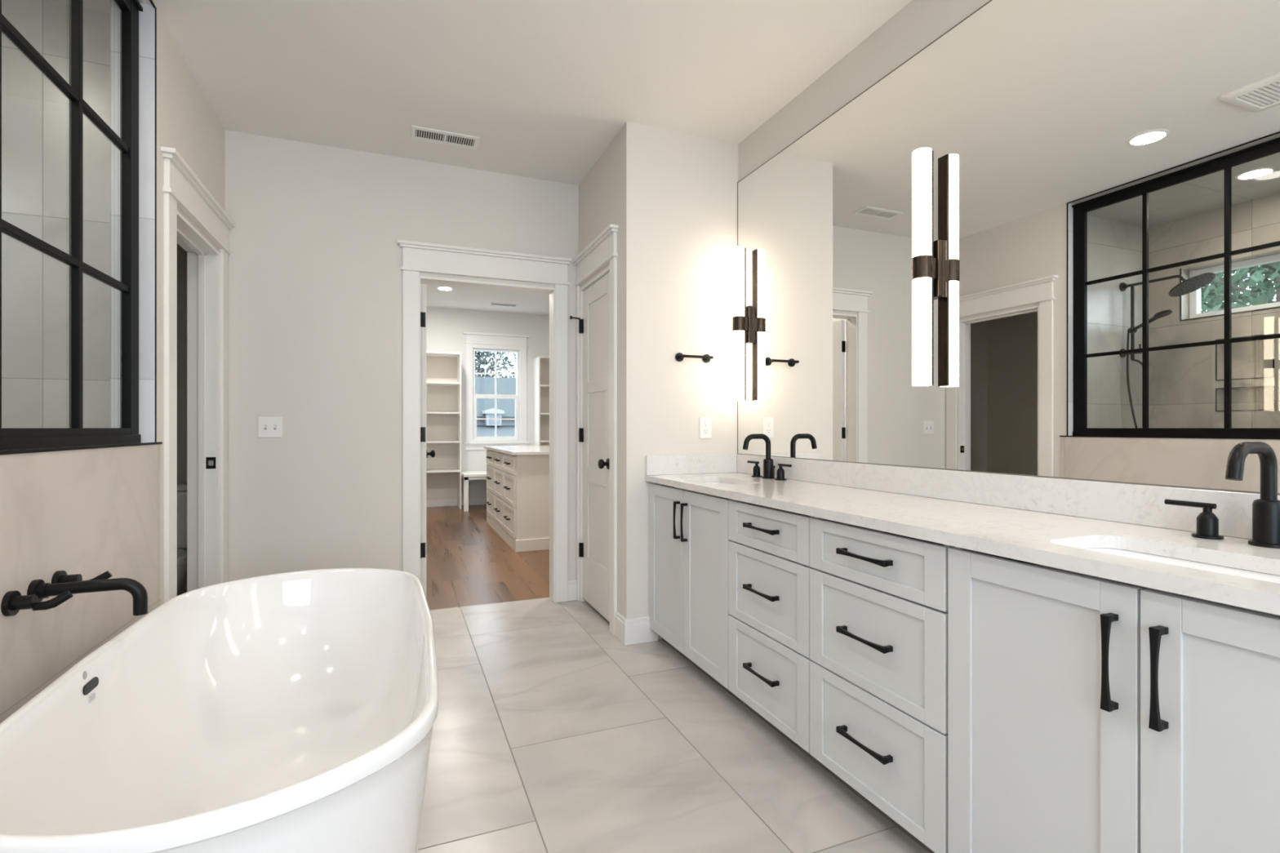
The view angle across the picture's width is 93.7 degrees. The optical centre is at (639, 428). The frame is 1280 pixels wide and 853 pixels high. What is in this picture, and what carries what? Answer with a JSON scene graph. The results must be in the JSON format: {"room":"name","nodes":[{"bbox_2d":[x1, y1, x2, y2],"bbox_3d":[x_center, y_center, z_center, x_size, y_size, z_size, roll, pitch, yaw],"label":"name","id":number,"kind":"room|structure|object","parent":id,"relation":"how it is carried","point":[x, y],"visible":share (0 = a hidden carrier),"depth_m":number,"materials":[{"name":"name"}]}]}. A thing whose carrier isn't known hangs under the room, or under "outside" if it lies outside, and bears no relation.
{"room":"bathroom","nodes":[
{"label":"bathroom","id":0,"kind":"room"},
{"bbox_2d":[1,0,110,427],"bbox_3d":[-2.505,-0.236,2.191,1.025,2.743,0.085,0,0,-22],"label":"window glass","id":1,"kind":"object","parent":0,"point":[35,113],"depth_m":2.26,"materials":[{"name":"glass"}]},
{"bbox_2d":[110,0,111,427],"bbox_3d":[-1.523,-0.236,1.125,0.006,2.743,2.630,0,0,-22],"label":"wall","id":2,"kind":"structure","parent":0,"point":[110,0],"depth_m":2.24,"materials":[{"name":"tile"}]},
{"bbox_2d":[156,12,224,604],"bbox_3d":[-2.030,-0.236,0.806,1.443,2.743,6.220,0,0,-22],"label":"wall","id":3,"kind":"structure","parent":0,"point":[187,122],"depth_m":2.63,"materials":[{"name":"paint"}]},
{"bbox_2d":[0,0,142,450],"bbox_3d":[-1.441,-0.767,1.132,0.044,1.644,2.445,0,0,-22],"label":"window frame","id":4,"kind":"structure","parent":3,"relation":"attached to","point":[11,438],"depth_m":1.88,"materials":[{"name":"black metal"}]},
{"bbox_2d":[0,0,155,451],"bbox_3d":[-1.448,-0.774,1.128,0.135,1.668,2.460,0,0,-22],"label":"trim","id":5,"kind":"structure","parent":3,"relation":"attached to","point":[146,17],"depth_m":2.28,"materials":[{"name":"tile"}]},
{"bbox_2d":[0,444,160,723],"bbox_3d":[-1.255,0.598,0.823,0.007,1.075,3.268,0,0,-22],"label":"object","id":6,"kind":"structure","parent":3,"relation":"attached to","point":[90,513],"depth_m":1.70,"materials":[{"name":"beige tile"}]},
{"bbox_2d":[0,570,147,616],"bbox_3d":[-1.426,0.440,1.564,0.234,0.111,0.276,0,0,-22],"label":"tub filler","id":7,"kind":"object","parent":6,"relation":"attached to","point":[63,585],"visible":1,"depth_m":1.54,"materials":[{"name":"black metal"}]},
{"bbox_2d":[0,0,162,454],"bbox_3d":[-1.253,-0.772,0.825,0.009,1.668,3.272,0,0,-22],"label":"trim","id":8,"kind":"structure","parent":3,"relation":"attached to","point":[33,451],"depth_m":2.29,"materials":[{"name":"black"}]},
{"bbox_2d":[160,146,235,602],"bbox_3d":[-2.098,0.015,2.776,0.182,2.240,0.953,0,0,-22],"label":"trim","id":9,"kind":"structure","parent":3,"relation":"attached to","point":[207,268],"depth_m":3.07,"materials":[{"name":"white paint"}]},
{"bbox_2d":[224,129,578,581],"bbox_3d":[-0.308,-0.305,4.084,4.300,2.880,0.120,0,0,-22],"label":"wall","id":10,"kind":"structure","parent":0,"point":[315,260],"depth_m":3.43,"materials":[{"name":"paint"}]},
{"bbox_2d":[257,416,282,437],"bbox_3d":[-2.038,-0.005,3.308,0.118,0.115,0.017,0,0,-22],"label":"light switch","id":11,"kind":"object","parent":10,"relation":"attached to","point":[268,426],"visible":1,"depth_m":3.31,"materials":[{"name":"white plastic"}]},
{"bbox_2d":[420,284,435,595],"bbox_3d":[-1.453,0.114,4.121,0.096,2.018,0.814,0,0,-19],"label":"door","id":12,"kind":"structure","parent":10,"relation":"in","point":[424,452],"depth_m":3.74,"materials":[{"name":"white paint"}]},
{"bbox_2d":[397,240,572,602],"bbox_3d":[-0.964,0.015,3.792,1.055,2.240,0.168,0,0,-22],"label":"trim","id":13,"kind":"structure","parent":10,"relation":"attached to","point":[417,256],"depth_m":3.74,"materials":[{"name":"white paint"}]},
{"bbox_2d":[567,579,576,600],"bbox_3d":[-1.320,1.068,3.601,1.976,0.134,0.015,0,0,-22],"label":"baseboard","id":14,"kind":"structure","parent":10,"relation":"attached to","point":[571,584],"depth_m":3.95,"materials":[{"name":"white paint"}]},
{"bbox_2d":[46,0,911,185],"bbox_3d":[-0.769,-1.658,1.253,4.316,0.100,6.340,0,0,-22],"label":"ceiling","id":15,"kind":"structure","parent":0,"point":[545,87],"depth_m":2.68,"materials":[{"name":"paint"}]},
{"bbox_2d":[410,125,479,150],"bbox_3d":[-1.077,-1.604,3.321,0.353,0.007,0.148,0,0,-22],"label":"ceiling vent","id":16,"kind":"object","parent":15,"relation":"in","point":[419,133],"visible":1,"depth_m":3.32,"materials":[{"name":"white plastic"}]},
{"bbox_2d":[420,283,549,315],"bbox_3d":[-1.259,-1.795,6.627,4.350,0.100,5.311,0,0,-22],"label":"ceiling","id":17,"kind":"structure","parent":0,"point":[460,297],"depth_m":8.18,"materials":[{"name":"paint"}]},
{"bbox_2d":[437,286,452,290],"bbox_3d":[-2.436,-1.741,7.494,0.182,0.008,0.182,0,0,-22],"label":"recessed light","id":18,"kind":"object","parent":17,"relation":"in","point":[444,288],"visible":1,"depth_m":7.48,"materials":[{"name":"white paint"}]},
{"bbox_2d":[438,287,450,289],"bbox_3d":[-2.436,-1.740,7.494,0.150,0.002,0.150,0,0,-22],"label":"diffuser","id":19,"kind":"object","parent":18,"relation":"attached to","point":[440,288],"depth_m":7.48,"materials":[{"name":"white"}]},
{"bbox_2d":[489,302,516,306],"bbox_3d":[-1.929,-1.740,8.466,0.350,0.009,0.140,0,0,-22],"label":"ceiling vent","id":20,"kind":"object","parent":17,"relation":"in","point":[491,304],"visible":1,"depth_m":8.45,"materials":[{"name":"white plastic"}]},
{"bbox_2d":[426,306,549,498],"bbox_3d":[-1.259,-0.305,6.628,4.350,2.880,5.310,0,0,-22],"label":"wall","id":21,"kind":"structure","parent":0,"point":[446,327],"depth_m":8.89,"materials":[{"name":"paint"}]},
{"bbox_2d":[426,497,486,506],"bbox_3d":[-2.209,1.085,8.970,4.150,0.100,0.014,0,0,-22],"label":"baseboard","id":22,"kind":"structure","parent":21,"relation":"attached to","point":[472,501],"depth_m":8.75,"materials":[{"name":"white paint"}]},
{"bbox_2d":[463,331,528,449],"bbox_3d":[-2.146,-0.545,8.993,0.965,1.730,0.080,0,0,-22],"label":"trim","id":23,"kind":"structure","parent":21,"relation":"attached to","point":[473,340],"depth_m":8.96,"materials":[{"name":"white paint"}]},
{"bbox_2d":[473,348,519,439],"bbox_3d":[-2.174,-0.502,9.062,0.683,1.363,0.070,0,0,-22],"label":"window","id":24,"kind":"structure","parent":21,"relation":"in","point":[495,396],"depth_m":9.05,"materials":[{"name":"white plastic"}]},
{"bbox_2d":[578,132,618,612],"bbox_3d":[-0.205,-0.236,3.640,0.120,2.743,0.780,0,0,-22],"label":"wall","id":25,"kind":"structure","parent":0,"point":[598,191],"depth_m":3.50,"materials":[{"name":"paint"}]},
{"bbox_2d":[569,271,609,622],"bbox_3d":[-0.290,0.109,3.656,0.121,2.008,0.607,0,0,-22],"label":"door","id":26,"kind":"structure","parent":25,"relation":"in","point":[594,326],"depth_m":3.69,"materials":[{"name":"white paint"}]},
{"bbox_2d":[572,223,617,635],"bbox_3d":[-0.228,0.015,3.633,0.168,2.240,0.764,0,0,-22],"label":"trim","id":27,"kind":"structure","parent":25,"relation":"attached to","point":[602,251],"depth_m":3.34,"materials":[{"name":"white paint"}]},
{"bbox_2d":[614,611,626,644],"bbox_3d":[-0.104,1.068,3.213,0.015,0.134,0.144,0,0,-22],"label":"baseboard","id":28,"kind":"structure","parent":25,"relation":"attached to","point":[619,619],"depth_m":3.20,"materials":[{"name":"white paint"}]},
{"bbox_2d":[417,504,928,852],"bbox_3d":[-0.794,1.185,3.752,5.650,0.100,10.990,0,0,-22],"label":"floor","id":29,"kind":"structure","parent":0,"point":[552,733],"depth_m":2.15,"materials":[{"name":"tile"}]},
{"bbox_2d":[0,568,439,852],"bbox_3d":[-0.970,0.842,1.588,0.830,0.579,1.652,0,0,-22],"label":"bathtub","id":30,"kind":"object","parent":29,"relation":"on","point":[294,712],"visible":1,"depth_m":1.67,"materials":[{"name":"white ceramic"}]},
{"bbox_2d":[426,351,461,509],"bbox_3d":[-2.971,0.040,8.447,0.845,2.190,0.408,0,0,-22],"label":"bookcase","id":31,"kind":"object","parent":29,"relation":"on","point":[443,373],"visible":0.57,"depth_m":8.68,"materials":[{"name":"white paint"}]},
{"bbox_2d":[461,470,486,511],"bbox_3d":[-2.012,0.882,8.661,1.092,0.505,0.704,0,0,-22],"label":"window bench","id":32,"kind":"object","parent":29,"relation":"on","point":[468,475],"visible":0.38,"depth_m":8.17,"materials":[{"name":"white paint"}]},
{"bbox_2d":[486,449,549,551],"bbox_3d":[-1.026,0.691,6.555,1.092,0.888,1.900,0,0,-22],"label":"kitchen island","id":33,"kind":"object","parent":29,"relation":"on","point":[517,486],"visible":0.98,"depth_m":5.59,"materials":[{"name":"beige paint"}]},
{"bbox_2d":[484,445,549,455],"bbox_3d":[-1.012,0.232,6.561,1.102,0.030,1.940,0,0,-22],"label":"island countertop","id":34,"kind":"structure","parent":33,"relation":"on","point":[510,450],"depth_m":6.13,"materials":[{"name":"white stone"}]},
{"bbox_2d":[533,356,549,445],"bbox_3d":[-1.190,0.040,9.169,0.810,2.190,0.408,0,0,-22],"label":"bookcase","id":35,"kind":"object","parent":29,"relation":"on","point":[540,368],"visible":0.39,"depth_m":9.17,"materials":[{"name":"white paint"}]},
{"bbox_2d":[648,482,743,704],"bbox_3d":[0.441,0.708,2.910,0.579,0.854,0.820,0,0,-22],"label":"vanity cabinet","id":36,"kind":"object","parent":29,"relation":"on","point":[688,531],"visible":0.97,"depth_m":2.76,"materials":[{"name":"grey paint"}]},
{"bbox_2d":[728,499,827,771],"bbox_3d":[0.691,0.708,2.290,0.582,0.854,0.514,0,0,-22],"label":"base cabinet","id":37,"kind":"object","parent":29,"relation":"on","point":[769,567],"visible":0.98,"depth_m":2.16,"materials":[{"name":"grey paint"}]},
{"bbox_2d":[809,516,954,852],"bbox_3d":[0.886,0.708,1.808,0.582,0.854,0.524,0,0,-22],"label":"base cabinet","id":38,"kind":"object","parent":29,"relation":"on","point":[878,599],"visible":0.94,"depth_m":1.66,"materials":[{"name":"grey paint"}]},
{"bbox_2d":[947,546,1279,852],"bbox_3d":[1.141,0.708,1.184,0.579,0.854,0.815,0,0,-22],"label":"vanity cabinet","id":39,"kind":"object","parent":29,"relation":"on","point":[1086,714],"visible":0.98,"depth_m":1.15,"materials":[{"name":"grey paint"}]},
{"bbox_2d":[644,472,1279,615],"bbox_3d":[0.799,0.265,2.045,0.572,0.030,2.699,0,0,-22],"label":"countertop","id":40,"kind":"structure","parent":39,"relation":"on","point":[1060,541],"depth_m":1.43,"materials":[{"name":"white stone"}]},
{"bbox_2d":[645,453,737,475],"bbox_3d":[0.287,0.198,3.283,0.549,0.103,0.020,0,0,-22],"label":"side splash","id":41,"kind":"object","parent":40,"relation":"on","point":[724,463],"visible":1,"depth_m":3.27,"materials":[{"name":"white stone"}]},
{"bbox_2d":[674,482,733,499],"bbox_3d":[0.379,0.352,2.884,0.300,0.142,0.504,0,0,-22],"label":"sink","id":42,"kind":"object","parent":40,"relation":"in","point":[717,483],"visible":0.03,"depth_m":3.01,"materials":[{"name":"white ceramic"}]},
{"bbox_2d":[742,433,791,479],"bbox_3d":[0.588,0.139,2.969,0.184,0.221,0.368,0,0,-22],"label":"faucet","id":43,"kind":"object","parent":40,"relation":"on","point":[768,467],"visible":1,"depth_m":2.97,"materials":[{"name":"black metal"}]},
{"bbox_2d":[1034,547,1279,617],"bbox_3d":[1.074,0.352,1.169,0.300,0.142,0.504,0,0,-22],"label":"sink","id":44,"kind":"object","parent":40,"relation":"in","point":[1162,559],"visible":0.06,"depth_m":1.23,"materials":[{"name":"white ceramic"}]},
{"bbox_2d":[1164,441,1279,548],"bbox_3d":[1.284,0.139,1.254,0.184,0.221,0.368,0,0,-22],"label":"faucet","id":45,"kind":"object","parent":40,"relation":"on","point":[1265,509],"visible":1,"depth_m":1.26,"materials":[{"name":"black metal"}]},
{"bbox_2d":[618,121,737,639],"bbox_3d":[0.222,-0.236,3.330,0.677,2.743,0.115,0,0,-22],"label":"wall","id":46,"kind":"structure","parent":0,"point":[677,191],"depth_m":3.25,"materials":[{"name":"paint"}]},
{"bbox_2d":[624,616,658,645],"bbox_3d":[0.007,1.068,3.173,0.192,0.134,0.015,0,0,-22],"label":"baseboard","id":47,"kind":"structure","parent":46,"relation":"attached to","point":[637,630],"depth_m":3.16,"materials":[{"name":"white paint"}]},
{"bbox_2d":[675,352,713,363],"bbox_3d":[0.302,-0.385,3.263,0.214,0.048,0.069,0,0,-22],"label":"towel bar","id":48,"kind":"object","parent":46,"relation":"attached to","point":[679,357],"visible":1,"depth_m":3.25,"materials":[{"name":"black metal"}]},
{"bbox_2d":[699,417,711,438],"bbox_3d":[0.363,-0.002,3.321,0.072,0.116,0.008,0,0,-22],"label":"power outlet","id":49,"kind":"object","parent":46,"relation":"attached to","point":[704,422],"visible":1,"depth_m":3.32,"materials":[{"name":"white plastic"}]},
{"bbox_2d":[702,428,708,434],"bbox_3d":[0.364,0.018,3.319,0.033,0.033,0.002,0,0,-22],"label":"socket","id":50,"kind":"object","parent":49,"relation":"attached to","point":[705,431],"depth_m":3.32,"materials":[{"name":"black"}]},
{"bbox_2d":[702,421,708,426],"bbox_3d":[0.364,-0.022,3.319,0.033,0.033,0.002,0,0,-22],"label":"socket","id":51,"kind":"object","parent":49,"relation":"attached to","point":[705,424],"depth_m":3.32,"materials":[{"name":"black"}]},
{"bbox_2d":[737,0,990,182],"bbox_3d":[1.299,-0.236,1.736,0.120,2.743,5.680,0,0,-22],"label":"wall","id":52,"kind":"structure","parent":0,"point":[918,24],"depth_m":2.53,"materials":[{"name":"paint"}]},
{"bbox_2d":[736,453,1279,539],"bbox_3d":[1.054,0.198,2.149,0.020,0.103,2.699,0,0,-22],"label":"backsplash","id":53,"kind":"structure","parent":52,"relation":"attached to","point":[1126,503],"depth_m":1.77,"materials":[{"name":"white stone"}]},
{"bbox_2d":[737,0,1279,494],"bbox_3d":[1.062,-0.622,2.150,0.007,1.537,2.700,0,0,-22],"label":"mirror","id":54,"kind":"object","parent":52,"relation":"attached to","point":[1107,172],"visible":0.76,"depth_m":1.78,"materials":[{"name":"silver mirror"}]},
{"bbox_2d":[732,246,751,400],"bbox_3d":[0.551,-0.565,3.269,0.099,0.828,0.067,0,0,-22],"label":"wall sconce","id":55,"kind":"object","parent":54,"relation":"attached to","point":[742,313],"visible":1,"depth_m":3.24,"materials":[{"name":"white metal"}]},
{"bbox_2d":[911,147,942,386],"bbox_3d":[1.013,-0.565,2.131,0.099,0.828,0.067,0,0,-22],"label":"wall sconce","id":56,"kind":"object","parent":54,"relation":"attached to","point":[926,260],"visible":1,"depth_m":2.10,"materials":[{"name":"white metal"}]},
{"bbox_3d":[-3.135,1.185,3.358,1.315,0.100,0.660,0,0,-22],"label":"floor","id":57,"kind":"structure","parent":0,"visible":0},
{"bbox_2d":[177,482,186,595],"bbox_3d":[-2.716,0.735,3.342,0.420,0.800,0.745,0,0,-22],"label":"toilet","id":58,"kind":"object","parent":57,"relation":"on","point":[181,486],"visible":0.07,"depth_m":3.53,"materials":[{"name":"white ceramic"}]},
{"label":"outside","id":59,"kind":"structure","parent":0,"visible":0},
{"bbox_3d":[-9.400,4.485,23.166,120.000,0.100,90.000,0,0,-22],"label":"ground","id":60,"kind":"structure","parent":59,"visible":0},
{"bbox_2d":[475,376,515,436],"bbox_3d":[-7.116,0.845,30.837,22.000,7.180,13.500,0,0,-22],"label":"house","id":61,"kind":"structure","parent":60,"relation":"on","point":[483,385],"depth_m":28.15,"materials":[{"name":"grey"}]},
{"bbox_2d":[475,351,515,377],"bbox_3d":[-12.097,-3.461,40.962,11.676,15.795,10.966,0,0,0],"label":"tree","id":62,"kind":"object","parent":60,"relation":"on","point":[479,355],"visible":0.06,"depth_m":40.66,"materials":[{"name":"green plant"}]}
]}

